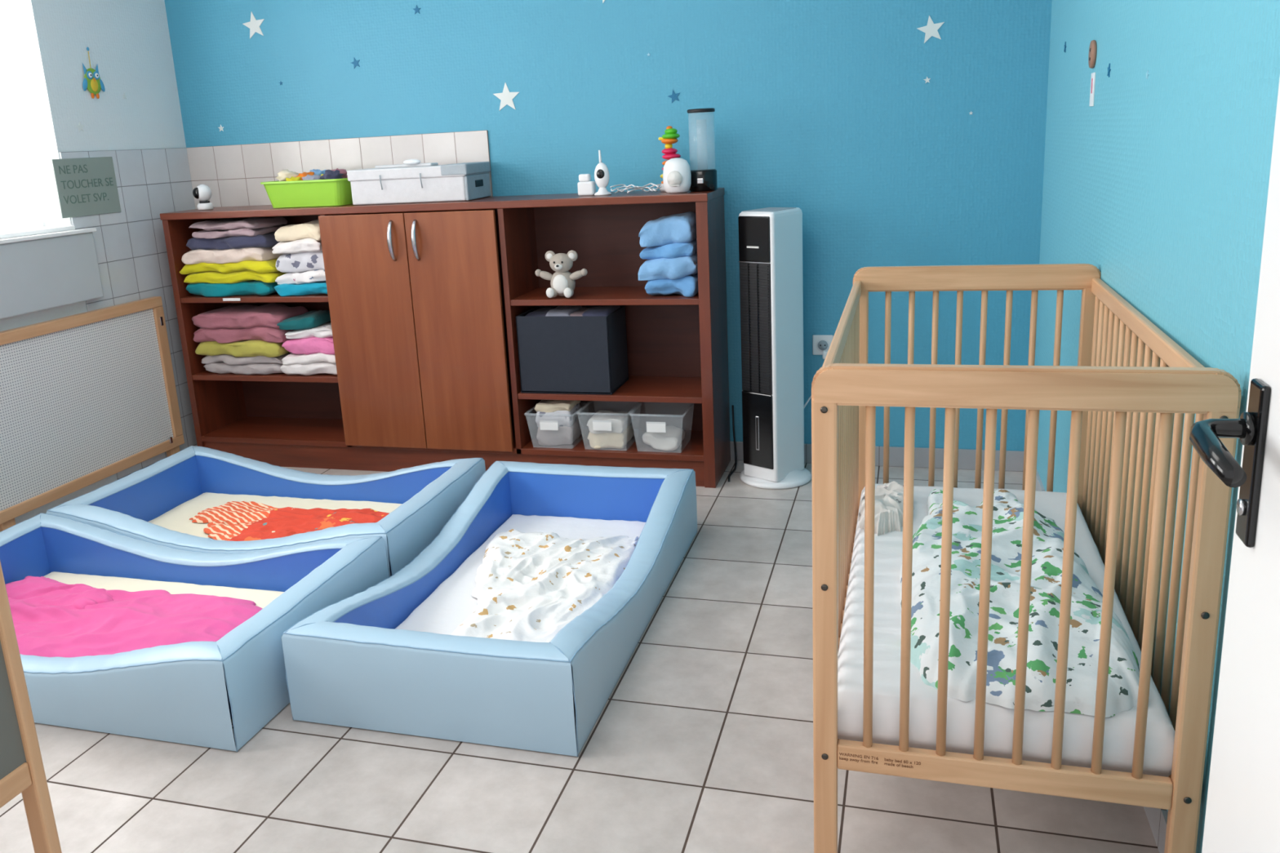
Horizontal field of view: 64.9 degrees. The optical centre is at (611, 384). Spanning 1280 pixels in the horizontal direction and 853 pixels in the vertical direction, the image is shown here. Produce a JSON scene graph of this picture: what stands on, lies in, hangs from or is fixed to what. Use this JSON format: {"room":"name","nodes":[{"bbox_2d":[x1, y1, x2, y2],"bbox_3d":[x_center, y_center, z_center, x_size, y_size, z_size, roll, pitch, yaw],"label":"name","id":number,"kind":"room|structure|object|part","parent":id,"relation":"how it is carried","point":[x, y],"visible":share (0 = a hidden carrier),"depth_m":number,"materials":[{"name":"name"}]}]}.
{"room":"children's room","nodes":[
{"label":"children's room","id":0,"kind":"room"},
{"bbox_2d":[0,0,186,524],"bbox_3d":[-2.773,-0.477,2.727,0.250,2.700,4.562,1,14,17],"label":"wall","id":1,"kind":"structure","parent":0,"point":[129,41],"depth_m":4.19,"materials":[{"name":"white paint"}]},
{"bbox_2d":[0,225,75,239],"bbox_3d":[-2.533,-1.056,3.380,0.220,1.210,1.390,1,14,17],"label":"window sill","id":2,"kind":"structure","parent":1,"relation":"in","point":[43,229],"depth_m":3.98,"materials":[{"name":"white paint"}]},
{"bbox_2d":[0,227,103,319],"bbox_3d":[-2.424,-0.287,3.371,0.060,0.290,1.862,1,14,17],"label":"radiator","id":3,"kind":"object","parent":1,"relation":"attached to","point":[44,271],"visible":1,"depth_m":3.97,"materials":[{"name":"white metal"}]},
{"bbox_2d":[51,156,120,218],"bbox_3d":[-2.185,-0.825,4.205,0.005,0.235,0.325,1,14,17],"label":"cardboard sign","id":4,"kind":"object","parent":1,"relation":"attached to","point":[85,186],"visible":1,"depth_m":4.19,"materials":[{"name":"paper"}]},
{"bbox_2d":[82,47,105,98],"bbox_3d":[-2.175,-1.305,4.219,0.020,0.208,0.120,1,14,17],"label":"decoration","id":5,"kind":"object","parent":1,"relation":"attached to","point":[92,81],"visible":1,"depth_m":4.22,"materials":[{"name":"green fabric"}]},
{"bbox_2d":[59,147,197,479],"bbox_3d":[-2.087,-0.327,4.597,0.008,1.452,0.758,1,14,17],"label":"wall tiles","id":6,"kind":"structure","parent":1,"relation":"attached to","point":[131,248],"depth_m":4.52,"materials":[{"name":"white tile"}]},
{"bbox_2d":[0,460,1159,852],"bbox_3d":[-0.753,0.893,2.582,4.255,0.100,4.762,1,14,17],"label":"floor","id":7,"kind":"structure","parent":0,"point":[703,741],"depth_m":2.27,"materials":[{"name":"tile"}]},
{"bbox_2d":[0,561,62,852],"bbox_3d":[-1.604,0.656,1.417,0.647,1.000,1.260,1,14,17],"label":"frame","id":8,"kind":"object","parent":7,"relation":"on","point":[22,771],"visible":1,"depth_m":1.91,"materials":[{"name":"brown wood"}]},
{"bbox_2d":[0,296,184,532],"bbox_3d":[-2.330,0.239,3.707,0.049,0.800,2.085,1,14,17],"label":"divider","id":9,"kind":"object","parent":7,"relation":"on","point":[86,398],"visible":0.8,"depth_m":4.16,"materials":[{"name":"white wood"}]},
{"bbox_2d":[0,513,389,751],"bbox_3d":[-1.430,0.659,2.940,1.327,0.249,0.782,1,14,17],"label":"bed","id":10,"kind":"object","parent":7,"relation":"on","point":[192,693],"visible":0.77,"depth_m":2.58,"materials":[{"name":"blue leather"}]},
{"bbox_2d":[5,575,262,657],"bbox_3d":[-1.498,0.682,2.922,1.021,0.048,0.477,1,14,17],"label":"blanket","id":11,"kind":"object","parent":10,"relation":"on","point":[51,618],"visible":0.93,"depth_m":2.92,"materials":[{"name":"pink fabric"}]},
{"bbox_3d":[-1.426,0.738,2.959,1.137,0.084,0.592,1,14,17],"label":"mattress","id":12,"kind":"part","parent":10,"relation":"part of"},
{"bbox_2d":[45,445,485,577],"bbox_3d":[-1.211,0.470,3.666,1.327,0.248,0.768,1,14,17],"label":"bed","id":13,"kind":"object","parent":7,"relation":"on","point":[156,503],"visible":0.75,"depth_m":3.79,"materials":[{"name":"blue leather"}]},
{"bbox_3d":[-1.206,0.549,3.686,1.137,0.084,0.577,1,14,17],"label":"mattress","id":14,"kind":"part","parent":13,"relation":"part of","materials":[{"name":"beige fabric"}]},
{"bbox_2d":[189,501,388,541],"bbox_3d":[-1.180,0.498,3.641,0.845,0.031,0.391,1,14,17],"label":"blanket","id":15,"kind":"object","parent":13,"relation":"on","point":[233,521],"visible":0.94,"depth_m":3.65,"materials":[{"name":"red fabric"}]},
{"bbox_2d":[160,187,730,488],"bbox_3d":[-0.749,-0.207,4.406,2.471,1.170,0.414,1,14,17],"label":"base cabinet","id":16,"kind":"object","parent":7,"relation":"on","point":[424,300],"visible":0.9,"depth_m":4.28,"materials":[{"name":"brown wood"}]},
{"bbox_2d":[192,184,213,210],"bbox_3d":[-1.844,-0.846,4.554,0.072,0.113,0.076,1,14,17],"label":"camera","id":17,"kind":"object","parent":16,"relation":"on","point":[202,193],"visible":1,"depth_m":4.53,"materials":[{"name":"white plastic"}]},
{"bbox_2d":[179,217,287,297],"bbox_3d":[-1.684,-0.589,4.590,0.492,0.338,0.307,1,14,17],"label":"folded blankets","id":18,"kind":"object","parent":16,"relation":"in","point":[230,257],"visible":0.85,"depth_m":4.47,"materials":[{"name":"multicoloured fabric"}]},
{"bbox_2d":[191,302,308,374],"bbox_3d":[-1.659,-0.216,4.670,0.482,0.295,0.278,1,14,17],"label":"folded blankets","id":19,"kind":"object","parent":16,"relation":"in","point":[242,339],"visible":0.79,"depth_m":4.56,"materials":[{"name":"fabric"}]},
{"bbox_2d":[271,219,327,296],"bbox_3d":[-1.324,-0.572,4.489,0.296,0.315,0.296,1,14,17],"label":"folded blankets","id":20,"kind":"object","parent":16,"relation":"in","point":[300,245],"visible":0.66,"depth_m":4.37,"materials":[{"name":"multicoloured fabric"}]},
{"bbox_2d":[260,168,352,208],"bbox_3d":[-1.295,-0.863,4.397,0.406,0.160,0.236,1,14,17],"label":"plastic basket","id":21,"kind":"object","parent":16,"relation":"on","point":[315,188],"visible":0.99,"depth_m":4.31,"materials":[{"name":"green plastic"}]},
{"bbox_2d":[276,310,337,375],"bbox_3d":[-1.312,-0.200,4.574,0.312,0.273,0.281,1,14,17],"label":"folded blankets","id":22,"kind":"object","parent":16,"relation":"in","point":[311,345],"visible":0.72,"depth_m":4.46,"materials":[{"name":"fabric"}]},
{"bbox_2d":[346,159,490,204],"bbox_3d":[-0.814,-0.872,4.295,0.534,0.176,0.294,0,14,14],"label":"storage box","id":23,"kind":"object","parent":16,"relation":"on","point":[411,181],"visible":1,"depth_m":4.18,"materials":[{"name":"white plastic"},{"name":"grey plastic"}]},
{"bbox_2d":[534,400,582,445],"bbox_3d":[-0.226,0.150,4.304,0.220,0.200,0.232,1,14,17],"label":"folded blankets","id":24,"kind":"object","parent":16,"relation":"in","point":[558,422],"visible":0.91,"depth_m":4.23,"materials":[{"name":"white fabric"}]},
{"bbox_2d":[534,249,587,297],"bbox_3d":[-0.202,-0.448,4.084,0.224,0.188,0.111,1,14,17],"label":"plush toy","id":25,"kind":"object","parent":16,"relation":"in","point":[562,282],"visible":1,"depth_m":4.06,"materials":[{"name":"fabric"}]},
{"bbox_2d":[515,305,628,394],"bbox_3d":[-0.159,-0.158,4.236,0.395,0.339,0.265,1,14,17],"label":"storage box","id":26,"kind":"object","parent":16,"relation":"in","point":[576,349],"visible":0.99,"depth_m":4.12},
{"bbox_2d":[577,150,611,195],"bbox_3d":[-0.070,-0.844,4.022,0.134,0.175,0.068,1,14,17],"label":"monitor","id":27,"kind":"object","parent":16,"relation":"on","point":[586,187],"visible":1,"depth_m":4.01,"materials":[{"name":"white plastic"}]},
{"bbox_2d":[586,409,634,448],"bbox_3d":[-0.003,0.170,4.242,0.224,0.166,0.232,1,14,17],"label":"folded blankets","id":28,"kind":"object","parent":16,"relation":"in","point":[607,428],"visible":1,"depth_m":4.17,"materials":[{"name":"white fabric"}]},
{"bbox_2d":[609,182,661,193],"bbox_3d":[0.100,-0.780,4.008,0.195,0.035,0.121,1,14,17],"label":"bundle","id":29,"kind":"object","parent":16,"relation":"on","point":[635,188],"visible":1,"depth_m":4.00,"materials":[{"name":"plastic"}]},
{"bbox_2d":[642,422,684,451],"bbox_3d":[0.216,0.174,4.177,0.227,0.166,0.232,1,14,17],"label":"folded blankets","id":30,"kind":"object","parent":16,"relation":"in","point":[658,435],"visible":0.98,"depth_m":4.12,"materials":[{"name":"white fabric"}]},
{"bbox_2d":[637,211,698,297],"bbox_3d":[0.245,-0.523,4.024,0.235,0.316,0.264,1,14,17],"label":"towels","id":31,"kind":"object","parent":16,"relation":"in","point":[671,267],"visible":0.88,"depth_m":3.92,"materials":[{"name":"fabric"}]},
{"bbox_2d":[658,125,680,191],"bbox_3d":[0.237,-0.902,4.022,0.100,0.254,0.100,1,14,17],"label":"stacking toy","id":32,"kind":"object","parent":16,"relation":"on","point":[670,136],"visible":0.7,"depth_m":3.99,"materials":[{"name":"multicoloured plastic"}]},
{"bbox_2d":[662,157,691,193],"bbox_3d":[0.254,-0.807,3.890,0.110,0.132,0.090,1,14,17],"label":"speaker","id":33,"kind":"object","parent":16,"relation":"on","point":[677,176],"visible":1,"depth_m":3.86},
{"bbox_2d":[687,107,717,191],"bbox_3d":[0.353,-0.909,3.908,0.110,0.310,0.113,1,14,17],"label":"lamp","id":34,"kind":"object","parent":16,"relation":"on","point":[704,180],"visible":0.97,"depth_m":3.89,"materials":[{"name":"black plastic"}]},
{"bbox_2d":[280,461,697,756],"bbox_3d":[-0.255,0.570,3.047,0.770,0.248,1.382,1,14,17],"label":"bed","id":35,"kind":"object","parent":7,"relation":"on","point":[385,656],"visible":0.91,"depth_m":2.52,"materials":[{"name":"blue leather"}]},
{"bbox_3d":[-0.251,0.648,3.066,0.579,0.084,1.192,1,14,17],"label":"mattress","id":36,"kind":"part","parent":35,"relation":"part of","materials":[{"name":"white fabric"}]},
{"bbox_2d":[450,528,638,642],"bbox_3d":[-0.241,0.593,3.020,0.537,0.043,0.873,1,14,17],"label":"blanket","id":37,"kind":"object","parent":35,"relation":"on","point":[530,586],"visible":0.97,"depth_m":3.01,"materials":[{"name":"white fabric"}]},
{"bbox_2d":[728,404,737,481],"bbox_3d":[0.506,0.244,4.218,0.024,0.248,0.282,0,14,13],"label":"power cord","id":38,"kind":"object","parent":7,"relation":"on","point":[732,406],"visible":1,"depth_m":4.33,"materials":[{"name":"black plastic"}]},
{"bbox_2d":[737,207,828,489],"bbox_3d":[0.691,-0.153,4.028,0.364,1.092,0.355,1,14,17],"label":"tower fan","id":39,"kind":"object","parent":7,"relation":"on","point":[771,238],"depth_m":3.93,"materials":[{"name":"white plastic"},{"name":"black plastic"}]},
{"bbox_3d":[0.825,0.025,4.160,0.174,0.319,0.044,-6,14,-10],"label":"fan power cord","id":40,"kind":"part","parent":39,"relation":"part of","materials":[{"name":"white plastic"}]},
{"bbox_2d":[811,263,1241,852],"bbox_3d":[0.843,0.309,2.297,0.639,1.000,1.257,1,14,17],"label":"crib","id":41,"kind":"object","parent":7,"relation":"on","point":[874,712],"visible":0.88,"depth_m":1.77,"materials":[{"name":"brown wood"}]},
{"bbox_2d":[858,480,914,535],"bbox_3d":[0.737,0.317,2.693,0.146,0.060,0.325,1,14,17],"label":"cloth","id":42,"kind":"object","parent":41,"relation":"on","point":[889,497],"visible":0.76,"depth_m":2.62,"materials":[{"name":"white fabric"}]},
{"bbox_3d":[0.852,0.479,2.338,0.585,0.106,1.192,1,14,17],"label":"mattress","id":43,"kind":"part","parent":41,"relation":"part of","materials":[{"name":"white fabric"}]},
{"bbox_2d":[899,488,1139,717],"bbox_3d":[0.875,0.398,2.264,0.434,0.093,1.083,1,14,17],"label":"blanket","id":44,"kind":"object","parent":41,"relation":"on","point":[1086,599],"visible":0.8,"depth_m":1.96,"materials":[{"name":"white fabric"}]},
{"bbox_2d":[1189,77,1279,852],"bbox_3d":[0.585,0.162,0.768,0.114,2.024,0.815,1,14,17],"label":"leaf","id":45,"kind":"object","parent":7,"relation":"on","point":[1242,811],"depth_m":1.08,"materials":[{"name":"white paint"}]},
{"bbox_3d":[0.649,0.100,1.048,0.075,0.182,0.161,1,14,17],"label":"handle","id":46,"kind":"part","parent":45,"relation":"part of","materials":[{"name":"black metal"}]},
{"bbox_2d":[164,0,1052,451],"bbox_3d":[-0.187,-1.017,4.369,4.255,2.700,0.200,1,14,17],"label":"wall","id":47,"kind":"structure","parent":0,"point":[826,109],"depth_m":4.07,"materials":[{"name":"blue paint"}]},
{"bbox_2d":[242,12,264,39],"bbox_3d":[-1.609,-1.618,4.532,0.117,0.115,0.003,1,14,17],"label":"decal","id":48,"kind":"object","parent":47,"relation":"attached to","point":[254,25],"visible":1,"depth_m":4.53,"materials":[{"name":"white paper"}]},
{"bbox_2d":[186,129,493,208],"bbox_3d":[-1.239,-0.406,4.734,1.552,1.452,0.008,1,14,17],"label":"tile backsplash","id":49,"kind":"structure","parent":47,"relation":"attached to","point":[234,174],"depth_m":4.61,"materials":[{"name":"white tile"}]},
{"bbox_2d":[351,57,359,68],"bbox_3d":[-1.128,-1.417,4.440,0.047,0.047,0.003,1,14,17],"label":"decal","id":50,"kind":"object","parent":47,"relation":"attached to","point":[355,62],"visible":1,"depth_m":4.44},
{"bbox_2d":[413,4,420,13],"bbox_3d":[-0.830,-1.602,4.302,0.038,0.036,0.003,1,14,17],"label":"decal","id":51,"kind":"object","parent":47,"relation":"attached to","point":[416,9],"visible":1,"depth_m":4.30},
{"bbox_2d":[493,82,519,111],"bbox_3d":[-0.446,-1.226,4.284,0.122,0.116,0.003,1,14,17],"label":"decal","id":52,"kind":"object","parent":47,"relation":"attached to","point":[506,97],"visible":1,"depth_m":4.28,"materials":[{"name":"white paper"}]},
{"bbox_2d":[668,89,679,102],"bbox_3d":[0.255,-1.169,4.087,0.052,0.053,0.003,1,14,17],"label":"decal","id":53,"kind":"object","parent":47,"relation":"attached to","point":[674,96],"visible":1,"depth_m":4.08},
{"bbox_2d":[812,334,833,355],"bbox_3d":[0.874,-0.162,4.157,0.084,0.084,0.012,1,14,17],"label":"wall outlet","id":54,"kind":"object","parent":47,"relation":"attached to","point":[820,343],"visible":0.94,"depth_m":4.15,"materials":[{"name":"white plastic"}]},
{"bbox_2d":[729,440,1023,471],"bbox_3d":[0.613,0.291,4.355,2.224,0.085,0.010,1,14,17],"label":"baseboard","id":55,"kind":"structure","parent":47,"relation":"attached to","point":[966,457],"depth_m":4.14,"materials":[{"name":"paint"}]},
{"bbox_2d":[917,15,944,43],"bbox_3d":[1.193,-1.328,3.763,0.100,0.100,0.003,1,14,17],"label":"decal","id":56,"kind":"object","parent":47,"relation":"attached to","point":[931,29],"visible":1,"depth_m":3.76,"materials":[{"name":"white paper"}]},
{"bbox_2d":[1034,0,1279,852],"bbox_3d":[1.191,-0.503,1.955,0.221,2.700,3.762,1,14,17],"label":"wall","id":57,"kind":"structure","parent":0,"point":[1160,185],"depth_m":1.99,"materials":[{"name":"blue paint"}]},
{"bbox_2d":[1088,40,1097,68],"bbox_3d":[1.334,-0.916,2.794,0.013,0.076,0.076,1,14,17],"label":"button","id":58,"kind":"object","parent":57,"relation":"attached to","point":[1093,46],"visible":1,"depth_m":2.77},
{"bbox_2d":[1089,72,1095,106],"bbox_3d":[1.340,-0.821,2.803,0.004,0.090,0.050,1,14,17],"label":"tag","id":59,"kind":"object","parent":57,"relation":"attached to","point":[1093,74],"visible":1,"depth_m":2.79,"materials":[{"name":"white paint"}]},
{"bbox_2d":[1035,469,1168,852],"bbox_3d":[1.163,0.765,2.288,0.010,0.085,3.752,1,14,16],"label":"baseboard","id":60,"kind":"structure","parent":57,"relation":"attached to","point":[1157,818],"depth_m":1.96,"materials":[{"name":"tile"}]},
{"bbox_2d":[1106,63,1111,77],"bbox_3d":[1.276,-0.805,2.581,0.003,0.034,0.034,1,14,17],"label":"decal","id":61,"kind":"object","parent":57,"relation":"attached to","point":[1108,68],"visible":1,"depth_m":2.58},
{"bbox_2d":[1146,70,1149,79],"bbox_3d":[1.156,-0.667,2.170,0.003,0.019,0.019,1,14,17],"label":"decal","id":62,"kind":"object","parent":57,"relation":"attached to","point":[1147,73],"visible":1,"depth_m":2.17}
]}

